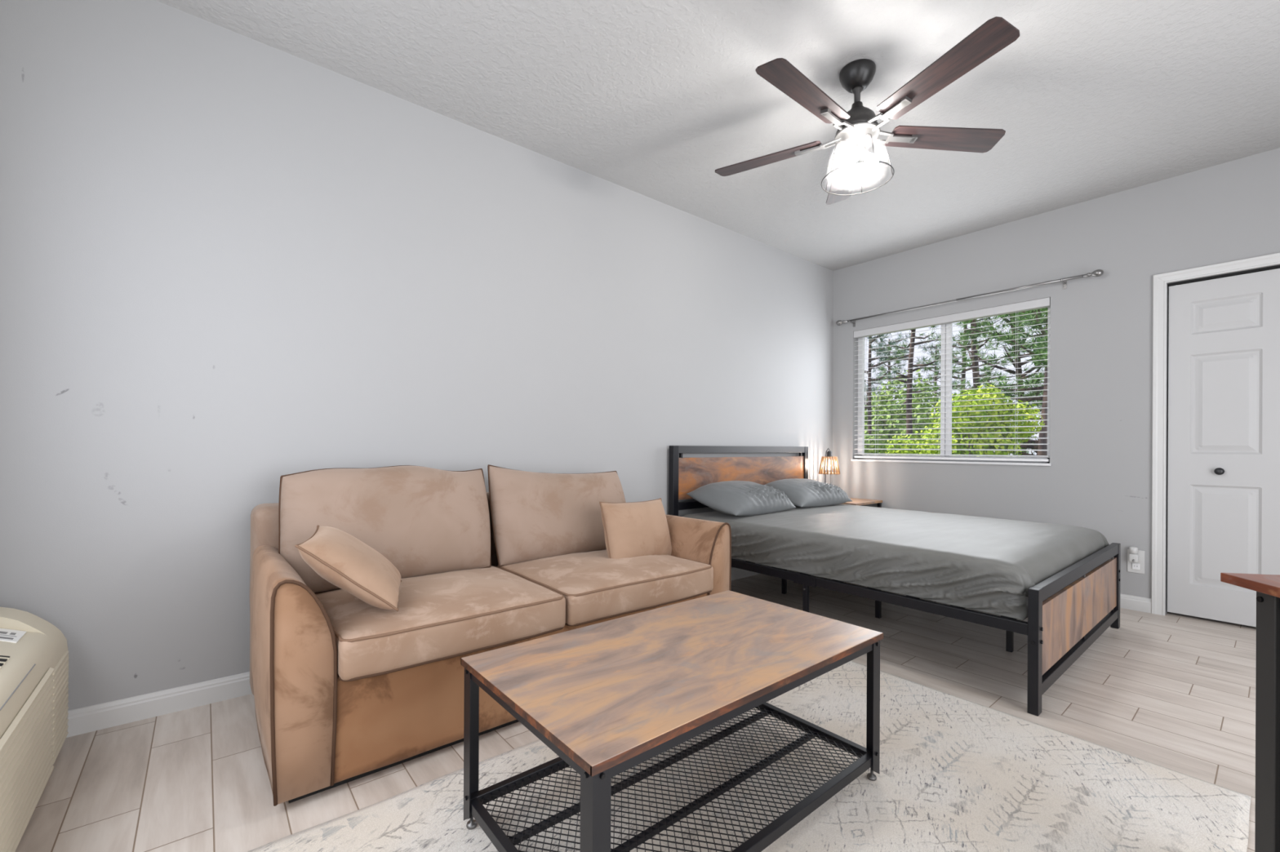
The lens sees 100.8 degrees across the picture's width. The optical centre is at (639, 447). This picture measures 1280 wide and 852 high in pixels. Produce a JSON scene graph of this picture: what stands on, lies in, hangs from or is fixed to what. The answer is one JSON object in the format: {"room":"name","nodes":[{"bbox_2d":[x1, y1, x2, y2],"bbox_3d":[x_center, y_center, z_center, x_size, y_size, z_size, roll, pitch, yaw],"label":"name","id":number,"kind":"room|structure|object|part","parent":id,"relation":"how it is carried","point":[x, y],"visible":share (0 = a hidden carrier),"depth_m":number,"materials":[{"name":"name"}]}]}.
{"room":"studio apartment","nodes":[
{"label":"studio apartment","id":0,"kind":"room"},
{"bbox_2d":[0,0,833,711],"bbox_3d":[-0.232,-0.324,3.371,5.446,2.674,0.140,0,0,-39],"label":"wall","id":1,"kind":"structure","parent":0,"point":[233,264],"depth_m":2.19,"materials":[{"name":"paint"}]},
{"bbox_2d":[66,563,771,737],"bbox_3d":[-0.190,0.970,3.312,5.166,0.088,0.013,0,0,-39],"label":"baseboard","id":2,"kind":"structure","parent":1,"relation":"attached to","point":[88,719],"depth_m":1.98,"materials":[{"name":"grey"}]},
{"bbox_2d":[15,569,1256,851],"bbox_3d":[1.354,1.071,1.917,6.056,0.100,4.410,0,0,-39],"label":"floor","id":3,"kind":"structure","parent":0,"point":[1174,691],"depth_m":1.87,"materials":[{"name":"beige wood"}]},
{"bbox_2d":[249,464,731,806],"bbox_3d":[-0.540,0.547,2.356,1.916,0.929,0.941,0,0,-39],"label":"sofa","id":4,"kind":"object","parent":3,"relation":"on","point":[344,688],"visible":0.86,"depth_m":1.96,"materials":[{"name":"fabric"}]},
{"bbox_3d":[-1.227,0.673,1.819,0.174,0.608,0.876,0,0,-39],"label":"arm","id":5,"kind":"part","parent":4,"relation":"part of","materials":[{"name":"fabric"}]},
{"bbox_2d":[294,524,401,611],"bbox_3d":[-0.960,0.402,1.783,0.280,0.248,0.371,0,0,-23],"label":"throw pillow","id":6,"kind":"object","parent":4,"relation":"on","point":[339,557],"visible":1,"depth_m":1.66,"materials":[{"name":"fabric"}]},
{"bbox_3d":[-0.844,0.602,2.605,1.730,0.747,0.170,0,0,-39],"label":"frame","id":7,"kind":"part","parent":4,"relation":"part of","materials":[{"name":"fabric"}]},
{"bbox_2d":[280,466,490,592],"bbox_3d":[-1.031,0.318,2.234,0.818,0.484,0.218,0,-16,-39],"label":"cushion","id":8,"kind":"object","parent":4,"relation":"on","point":[428,522],"depth_m":2.15,"materials":[{"name":"fabric"}]},
{"bbox_2d":[315,566,565,680],"bbox_3d":[-0.770,0.601,1.999,0.753,0.166,0.682,0,0,-39],"label":"seat cushion","id":9,"kind":"object","parent":4,"relation":"on","point":[443,613],"depth_m":1.77,"materials":[{"name":"fabric"}]},
{"bbox_2d":[488,466,626,565],"bbox_3d":[-0.395,0.325,2.764,0.798,0.486,0.218,0,-16,-39],"label":"cushion","id":10,"kind":"object","parent":4,"relation":"on","point":[535,517],"depth_m":2.59,"materials":[{"name":"fabric"}]},
{"bbox_2d":[497,549,713,625],"bbox_3d":[-0.163,0.604,2.499,0.804,0.170,0.683,0,0,-39],"label":"seat cushion","id":11,"kind":"object","parent":4,"relation":"on","point":[595,588],"depth_m":2.30,"materials":[{"name":"fabric"}]},
{"bbox_2d":[599,497,671,559],"bbox_3d":[-0.010,0.426,2.657,0.175,0.330,0.463,0,0,42],"label":"throw pillow","id":12,"kind":"object","parent":4,"relation":"on","point":[633,529],"visible":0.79,"depth_m":2.56,"materials":[{"name":"fabric"}]},
{"bbox_3d":[0.118,0.679,2.927,0.173,0.610,0.876,0,0,-39],"label":"arm","id":13,"kind":"part","parent":4,"relation":"part of","materials":[{"name":"fabric"}]},
{"bbox_2d":[248,661,1251,851],"bbox_3d":[0.341,1.010,1.373,2.482,0.011,1.579,0,0,-39],"label":"area rug","id":14,"kind":"object","parent":3,"relation":"on","point":[956,774],"visible":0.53,"depth_m":1.52,"materials":[{"name":"white fabric"}]},
{"bbox_2d":[460,590,883,851],"bbox_3d":[0.131,0.781,1.501,1.065,0.442,0.613,0,0,-39],"label":"coffee table","id":15,"kind":"object","parent":14,"relation":"on","point":[609,698],"visible":1,"depth_m":1.37,"materials":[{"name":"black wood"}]},
{"bbox_3d":[-0.437,0.781,1.395,0.040,0.410,0.040,0,0,-39],"label":"leg","id":16,"kind":"part","parent":15,"relation":"part of","materials":[{"name":"black metal"}]},
{"bbox_3d":[-0.265,0.590,1.174,0.018,0.025,0.559,0,0,-39],"label":"apron rail","id":17,"kind":"part","parent":15,"relation":"part of","materials":[{"name":"black metal"}]},
{"bbox_3d":[-0.082,0.783,0.964,0.040,0.410,0.040,0,0,-39],"label":"leg","id":18,"kind":"part","parent":15,"relation":"part of","materials":[{"name":"black metal"}]},
{"bbox_3d":[0.130,0.939,1.501,1.043,0.028,0.591,0,0,-39],"label":"shelf frame","id":19,"kind":"part","parent":15,"relation":"part of","materials":[{"name":"black metal"}]},
{"bbox_2d":[481,705,863,851],"bbox_3d":[0.130,0.934,1.501,1.004,0.003,0.552,0,0,-39],"label":"shelf","id":20,"kind":"object","parent":15,"relation":"attached to","point":[496,791],"depth_m":1.45,"materials":[{"name":"black metal"}]},
{"bbox_3d":[0.315,0.593,1.279,1.019,0.025,0.018,0,0,-39],"label":"apron rail","id":21,"kind":"part","parent":15,"relation":"part of","materials":[{"name":"black metal"}]},
{"bbox_3d":[0.699,0.787,1.607,0.040,0.410,0.040,0,0,-39],"label":"leg","id":22,"kind":"part","parent":15,"relation":"part of","materials":[{"name":"black metal"}]},
{"bbox_2d":[840,497,882,507],"bbox_3d":[1.779,0.742,4.605,0.450,0.563,0.450,0,0,-39],"label":"nightstand","id":23,"kind":"object","parent":3,"relation":"on","point":[855,501],"visible":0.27,"depth_m":4.48,"materials":[{"name":"brown wood"}]},
{"bbox_2d":[818,448,839,483],"bbox_3d":[1.647,0.234,4.604,0.178,0.452,0.176,0,0,-19],"label":"bedside lamp","id":24,"kind":"object","parent":23,"relation":"on","point":[828,457],"visible":0.94,"depth_m":4.56,"materials":[{"name":"orange metal"}]},
{"bbox_3d":[1.628,0.229,4.601,0.043,0.442,0.029,0,0,11],"label":"stem","id":25,"kind":"part","parent":24,"relation":"part of","materials":[{"name":"grey metal"}]},
{"bbox_2d":[826,451,832,460],"bbox_3d":[1.648,0.075,4.604,0.052,0.080,0.052,0,0,-39],"label":"socket","id":26,"kind":"object","parent":24,"relation":"attached to","point":[828,454],"depth_m":4.59,"materials":[{"name":"grey metal"}]},
{"bbox_2d":[668,445,1120,716],"bbox_3d":[1.470,0.509,3.309,1.603,1.025,2.075,0,0,-39],"label":"double bed","id":27,"kind":"object","parent":3,"relation":"on","point":[1059,628],"visible":0.7,"depth_m":2.62,"materials":[{"name":"black"}]},
{"bbox_3d":[0.229,0.503,3.602,0.050,1.025,0.045,0,0,-39],"label":"head post","id":28,"kind":"part","parent":27,"relation":"part of","materials":[{"name":"black metal"}]},
{"bbox_3d":[0.826,0.409,4.093,1.496,0.050,0.041,0,0,-39],"label":"head rail","id":29,"kind":"part","parent":27,"relation":"part of","materials":[{"name":"black metal"}]},
{"bbox_3d":[0.827,0.220,4.093,1.496,0.287,0.023,0,0,-39],"label":"head panel","id":30,"kind":"part","parent":27,"relation":"part of","materials":[{"name":"brown wood"}]},
{"bbox_3d":[0.828,0.020,4.093,1.496,0.052,0.041,0,0,-39],"label":"head rail","id":31,"kind":"part","parent":27,"relation":"part of","materials":[{"name":"grey metal"}]},
{"bbox_3d":[1.003,0.874,3.681,0.026,0.292,0.026,0,0,-39],"label":"leg","id":32,"kind":"part","parent":27,"relation":"part of","materials":[{"name":"black metal"}]},
{"bbox_3d":[0.867,0.701,2.790,0.008,0.051,0.130,0,0,-39],"label":"joint plate","id":33,"kind":"part","parent":27,"relation":"part of","materials":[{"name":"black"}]},
{"bbox_3d":[1.422,0.509,4.585,0.050,1.025,0.045,0,0,-39],"label":"head post","id":34,"kind":"part","parent":27,"relation":"part of","materials":[{"name":"black metal"}]},
{"bbox_3d":[0.878,0.871,2.803,0.024,0.296,0.024,0,0,-39],"label":"leg","id":35,"kind":"part","parent":27,"relation":"part of","materials":[{"name":"black metal"}]},
{"bbox_3d":[1.426,0.876,3.168,0.026,0.292,0.026,0,0,-39],"label":"leg","id":36,"kind":"part","parent":27,"relation":"part of","materials":[{"name":"black metal"}]},
{"bbox_3d":[0.872,0.701,2.814,0.030,0.044,1.990,0,0,-39],"label":"rail","id":37,"kind":"part","parent":27,"relation":"part of","materials":[{"name":"black metal"}]},
{"bbox_2d":[683,504,1109,620],"bbox_3d":[1.464,0.561,3.288,1.599,0.237,1.981,0,0,-39],"label":"mattress","id":38,"kind":"object","parent":27,"relation":"on","point":[988,565],"visible":0.8,"depth_m":2.63,"materials":[{"name":"grey fabric"}]},
{"bbox_2d":[686,480,795,515],"bbox_3d":[0.707,0.345,3.653,0.713,0.210,0.433,0,0,-41],"label":"bed pillow","id":39,"kind":"object","parent":38,"relation":"on","point":[735,498],"visible":1,"depth_m":3.47,"materials":[{"name":"grey fabric"}]},
{"bbox_2d":[764,478,852,507],"bbox_3d":[1.286,0.350,4.130,0.723,0.198,0.424,0,0,-38],"label":"bed pillow","id":40,"kind":"object","parent":38,"relation":"on","point":[802,492],"visible":0.81,"depth_m":3.96,"materials":[{"name":"grey fabric"}]},
{"bbox_3d":[1.852,0.878,2.651,0.026,0.292,0.026,0,0,-39],"label":"leg","id":41,"kind":"part","parent":27,"relation":"part of","materials":[{"name":"black metal"}]},
{"bbox_3d":[1.518,0.783,2.035,0.050,0.478,0.035,0,0,-39],"label":"foot post","id":42,"kind":"part","parent":27,"relation":"part of","materials":[{"name":"black metal"}]},
{"bbox_3d":[2.116,0.574,2.527,1.496,0.053,0.031,0,0,-39],"label":"foot rail","id":43,"kind":"part","parent":27,"relation":"part of","materials":[{"name":"black metal"}]},
{"bbox_3d":[2.115,0.760,2.526,1.496,0.274,0.016,0,0,-39],"label":"foot panel","id":44,"kind":"part","parent":27,"relation":"part of","materials":[{"name":"brown wood"}]},
{"bbox_3d":[2.114,0.940,2.527,1.496,0.046,0.031,0,0,-39],"label":"foot rail","id":45,"kind":"part","parent":27,"relation":"part of","materials":[{"name":"black"}]},
{"bbox_3d":[2.711,0.789,3.018,0.050,0.478,0.035,0,0,-39],"label":"foot post","id":46,"kind":"part","parent":27,"relation":"part of","materials":[{"name":"black metal"}]},
{"bbox_2d":[1220,573,1279,851],"bbox_3d":[1.799,0.653,0.777,1.150,0.742,0.600,0,0,11],"label":"desk","id":47,"kind":"object","parent":3,"relation":"on","point":[1267,587],"visible":1,"depth_m":1.10,"materials":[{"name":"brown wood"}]},
{"bbox_3d":[1.326,0.660,1.103,0.042,0.722,0.042,0,0,11],"label":"leg","id":48,"kind":"part","parent":47,"relation":"part of","materials":[{"name":"grey metal"}]},
{"bbox_2d":[156,0,1279,271],"bbox_3d":[1.368,-1.713,1.917,6.056,0.120,4.410,0,0,-39],"label":"ceiling","id":49,"kind":"structure","parent":0,"point":[1091,99],"depth_m":2.44,"materials":[{"name":"grey paint"}]},
{"bbox_2d":[715,16,1019,204],"bbox_3d":[0.921,-1.370,2.294,1.220,0.568,1.272,0,0,-39],"label":"ceiling fan","id":50,"kind":"object","parent":49,"relation":"hanging from","point":[858,126],"visible":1,"depth_m":2.25,"materials":[{"name":"black wood"}]},
{"bbox_3d":[0.610,-1.377,2.537,0.506,0.033,0.130,0,0,32],"label":"blade","id":51,"kind":"part","parent":50,"relation":"part of","materials":[{"name":"brown wood"}]},
{"bbox_3d":[0.647,-1.377,2.064,0.506,0.033,0.130,0,0,-40],"label":"blade","id":52,"kind":"part","parent":50,"relation":"part of","materials":[{"name":"brown wood"}]},
{"bbox_3d":[1.048,-1.375,2.718,0.130,0.033,0.506,0,0,14],"label":"blade","id":53,"kind":"part","parent":50,"relation":"part of","materials":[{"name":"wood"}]},
{"bbox_3d":[0.930,-1.260,2.378,0.058,0.076,0.058,0,35,-24],"label":"bulb","id":54,"kind":"part","parent":50,"relation":"part of","materials":[{"name":"white glass"}]},
{"bbox_3d":[0.920,-1.260,2.280,0.058,0.076,0.058,0,-35,36],"label":"bulb","id":55,"kind":"part","parent":50,"relation":"part of","materials":[{"name":"white glass"}]},
{"bbox_3d":[0.945,-1.208,2.248,0.003,0.245,0.003,0,0,-39],"label":"pull chain","id":56,"kind":"part","parent":50,"relation":"part of","materials":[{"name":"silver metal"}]},
{"bbox_3d":[1.010,-1.259,2.321,0.058,0.076,0.058,-34,-3,5],"label":"bulb","id":57,"kind":"part","parent":50,"relation":"part of","materials":[{"name":"white glass"}]},
{"bbox_3d":[1.355,-1.374,2.358,0.506,0.033,0.130,0,0,-4],"label":"blade","id":58,"kind":"part","parent":50,"relation":"part of","materials":[{"name":"brown wood"}]},
{"bbox_3d":[1.108,-1.375,1.954,0.130,0.033,0.506,0,0,-22],"label":"blade","id":59,"kind":"part","parent":50,"relation":"part of","materials":[{"name":"brown wood"}]},
{"bbox_2d":[832,147,1279,615],"bbox_3d":[3.173,-0.306,3.410,0.140,2.674,4.130,0,0,-39],"label":"wall","id":60,"kind":"structure","parent":0,"point":[1099,477],"depth_m":3.55,"materials":[{"name":"paint"}]},
{"bbox_2d":[850,306,1051,466],"bbox_3d":[2.436,-0.459,4.279,0.143,1.178,1.466,0,0,-39],"label":"window","id":61,"kind":"structure","parent":60,"relation":"in","point":[945,357],"depth_m":4.28,"materials":[{"name":"white plastic"}]},
{"bbox_3d":[2.419,0.121,4.268,0.108,0.018,1.466,0,0,-39],"label":"sill","id":62,"kind":"part","parent":61,"relation":"part of","materials":[{"name":"white stone"}]},
{"bbox_2d":[853,297,1050,462],"bbox_3d":[2.413,-0.474,4.259,0.064,1.149,1.444,0,0,-39],"label":"window blind","id":63,"kind":"object","parent":61,"relation":"attached to","point":[1043,303],"visible":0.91,"depth_m":4.16,"materials":[{"name":"grey plastic"}]},
{"bbox_3d":[2.088,-0.455,4.667,0.045,1.080,0.001,0,0,-39],"label":"ladder cord","id":64,"kind":"part","parent":63,"relation":"part of","materials":[{"name":"white fabric"}]},
{"bbox_3d":[2.418,-0.453,4.265,0.045,1.080,0.001,0,0,-39],"label":"ladder cord","id":65,"kind":"part","parent":63,"relation":"part of","materials":[{"name":"white fabric"}]},
{"bbox_3d":[2.416,0.092,4.265,0.046,0.018,1.434,0,0,-39],"label":"rail","id":66,"kind":"part","parent":63,"relation":"part of","materials":[{"name":"white plastic"}]},
{"bbox_3d":[2.749,-0.452,3.864,0.045,1.080,0.001,0,0,-39],"label":"ladder cord","id":67,"kind":"part","parent":63,"relation":"part of","materials":[{"name":"white fabric"}]},
{"bbox_2d":[835,269,1103,327],"bbox_3d":[2.414,-1.121,4.149,0.100,0.069,1.870,0,0,-39],"label":"curtain rod","id":68,"kind":"object","parent":60,"relation":"attached to","point":[1097,273],"visible":1,"depth_m":3.86,"materials":[{"name":"silver metal"}]},
{"bbox_3d":[2.388,-1.131,4.140,0.015,0.015,1.680,0,0,-39],"label":"rod","id":69,"kind":"part","parent":68,"relation":"part of","materials":[{"name":"silver metal"}]},
{"bbox_2d":[1120,593,1151,613],"bbox_3d":[2.484,0.983,4.118,0.013,0.088,2.169,0,0,-39],"label":"baseboard","id":70,"kind":"structure","parent":60,"relation":"attached to","point":[1126,602],"depth_m":3.33,"materials":[{"name":"grey"}]},
{"bbox_2d":[1127,549,1144,573],"bbox_3d":[3.128,0.722,3.338,0.013,0.144,0.080,0,0,-39],"label":"wall outlet","id":71,"kind":"object","parent":60,"relation":"attached to","point":[1139,567],"visible":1,"depth_m":3.33,"materials":[{"name":"grey plastic"}]},
{"bbox_2d":[1128,546,1138,563],"bbox_3d":[3.106,0.677,3.331,0.044,0.096,0.044,0,0,-39],"label":"plug","id":72,"kind":"object","parent":71,"relation":"attached to","point":[1133,556],"visible":1,"depth_m":3.32,"materials":[{"name":"grey plastic"}]},
{"bbox_2d":[1128,546,1137,554],"bbox_3d":[3.106,0.651,3.331,0.042,0.044,0.042,0,0,-39],"label":"bottle","id":73,"kind":"object","parent":72,"relation":"on","point":[1133,550],"depth_m":3.32,"materials":[{"name":"grey plastic"}]},
{"bbox_2d":[1132,563,1139,569],"bbox_3d":[3.126,0.753,3.337,0.007,0.038,0.036,0,0,-39],"label":"receptacle","id":74,"kind":"object","parent":71,"relation":"attached to","point":[1135,566],"depth_m":3.33,"materials":[{"name":"white plastic"}]},
{"bbox_2d":[1151,252,1279,615],"bbox_3d":[3.508,-0.015,2.877,0.018,2.095,1.048,0,0,-39],"label":"trim","id":75,"kind":"structure","parent":60,"relation":"attached to","point":[1157,575],"depth_m":3.25,"materials":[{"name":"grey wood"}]},
{"bbox_2d":[1167,265,1279,626],"bbox_3d":[3.534,0.006,2.898,0.070,2.017,0.918,0,0,-39],"label":"door","id":76,"kind":"structure","parent":60,"relation":"in","point":[1224,491],"depth_m":3.08,"materials":[{"name":"white wood"}]},
{"bbox_3d":[3.367,0.141,3.076,0.038,0.042,0.042,0,0,-39],"label":"knob","id":77,"kind":"part","parent":76,"relation":"part of","materials":[{"name":"black metal"}]},
{"bbox_3d":[-0.877,-0.327,-0.018,0.140,2.674,4.270,0,0,-39],"label":"wall","id":78,"kind":"structure","parent":0,"visible":0},
{"bbox_2d":[0,607,68,851],"bbox_3d":[-1.675,0.739,1.276,0.283,0.495,1.055,0,0,-39],"label":"air conditioner","id":79,"kind":"object","parent":78,"relation":"attached to","point":[34,652],"visible":1,"depth_m":1.42,"materials":[{"name":"beige plastic"}]},
{"bbox_2d":[0,636,13,639],"bbox_3d":[-1.839,0.555,1.536,0.027,0.012,0.015,0,0,-39],"label":"print","id":80,"kind":"object","parent":79,"relation":"on","point":[1,637],"depth_m":1.54,"materials":[{"name":"grey"}]},
{"bbox_2d":[0,667,54,851],"bbox_3d":[-1.489,0.800,1.264,0.009,0.303,0.760,0,0,-39],"label":"grille","id":81,"kind":"object","parent":79,"relation":"attached to","point":[26,740],"depth_m":1.32,"materials":[{"name":"beige plastic"}]},
{"bbox_2d":[52,650,68,764],"bbox_3d":[-1.820,0.811,1.662,0.005,0.280,0.215,0,0,-39],"label":"grille","id":82,"kind":"object","parent":79,"relation":"attached to","point":[60,666],"depth_m":1.66,"materials":[{"name":"beige plastic"}]},
{"label":"outside","id":83,"kind":"structure","parent":0,"visible":0},
{"bbox_3d":[20.677,1.819,30.005,59.000,0.100,70.000,0,0,-39],"label":"ground","id":84,"kind":"structure","parent":83,"visible":0},
{"bbox_2d":[864,431,889,455],"bbox_3d":[5.596,0.664,12.882,1.629,2.100,1.796,0,0,26],"label":"leafy shrub","id":85,"kind":"object","parent":84,"relation":"on","point":[866,442],"visible":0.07,"depth_m":12.37,"materials":[{"name":"green plant"}]},
{"bbox_2d":[864,332,910,453],"bbox_3d":[5.502,-1.172,12.886,1.637,5.744,1.770,0,0,-22],"label":"pine tree","id":86,"kind":"object","parent":84,"relation":"on","point":[869,390],"visible":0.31,"depth_m":12.83,"materials":[{"name":"green plant"}]},
{"bbox_2d":[864,330,922,402],"bbox_3d":[11.346,-1.844,24.241,3.159,7.146,3.914,0,0,-8],"label":"pine tree","id":87,"kind":"object","parent":84,"relation":"on","point":[900,335],"visible":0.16,"depth_m":24.01,"materials":[{"name":"green plant"}]},
{"bbox_2d":[864,368,940,455],"bbox_3d":[10.269,-0.700,20.960,5.852,4.877,5.200,0,0,-39],"label":"broadleaf tree","id":88,"kind":"object","parent":84,"relation":"on","point":[891,391],"visible":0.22,"depth_m":19.66,"materials":[{"name":"green plant"}]},
{"bbox_2d":[874,325,962,444],"bbox_3d":[7.570,-1.931,14.534,2.173,7.286,2.546,0,0,-39],"label":"pine tree","id":89,"kind":"object","parent":84,"relation":"on","point":[912,344],"visible":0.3,"depth_m":14.45,"materials":[{"name":"green plant"}]},
{"bbox_2d":[884,435,955,455],"bbox_3d":[5.226,0.734,9.901,1.633,1.955,1.506,0,0,-39],"label":"leafy bush","id":90,"kind":"object","parent":84,"relation":"on","point":[904,442],"visible":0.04,"depth_m":10.08,"materials":[{"name":"green plant"}]},
{"bbox_2d":[912,342,960,421],"bbox_3d":[14.074,-1.768,24.935,3.526,7.020,4.523,0,0,12],"label":"pine tree","id":91,"kind":"object","parent":84,"relation":"on","point":[931,347],"visible":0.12,"depth_m":25.40,"materials":[{"name":"green plant"}]},
{"bbox_2d":[914,315,1009,403],"bbox_3d":[9.494,-2.057,15.247,2.338,7.547,2.279,0,0,-5],"label":"pine tree","id":92,"kind":"object","parent":84,"relation":"on","point":[963,375],"visible":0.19,"depth_m":15.39,"materials":[{"name":"green plant"}]},
{"bbox_2d":[912,383,1044,457],"bbox_3d":[4.761,0.398,7.622,1.810,2.605,1.927,0,0,-39],"label":"leafy bush","id":93,"kind":"object","parent":84,"relation":"on","point":[981,390],"visible":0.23,"depth_m":7.31,"materials":[{"name":"green plant"}]},
{"bbox_2d":[935,316,1031,400],"bbox_3d":[7.962,-1.637,12.355,2.006,6.685,1.752,0,0,25],"label":"pine tree","id":94,"kind":"object","parent":84,"relation":"on","point":[972,337],"visible":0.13,"depth_m":12.30,"materials":[{"name":"green plant"}]},
{"bbox_2d":[954,308,1045,457],"bbox_3d":[7.458,-1.354,10.248,2.123,6.130,2.464,0,0,-35],"label":"pine tree","id":95,"kind":"object","parent":84,"relation":"on","point":[1017,359],"visible":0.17,"depth_m":10.41,"materials":[{"name":"green plant"}]},
{"bbox_2d":[991,307,1048,457],"bbox_3d":[6.609,-1.344,8.499,2.354,6.097,2.461,0,0,5],"label":"pine tree","id":96,"kind":"object","parent":84,"relation":"on","point":[1039,315],"visible":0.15,"depth_m":8.55,"materials":[{"name":"green plant"}]}
]}

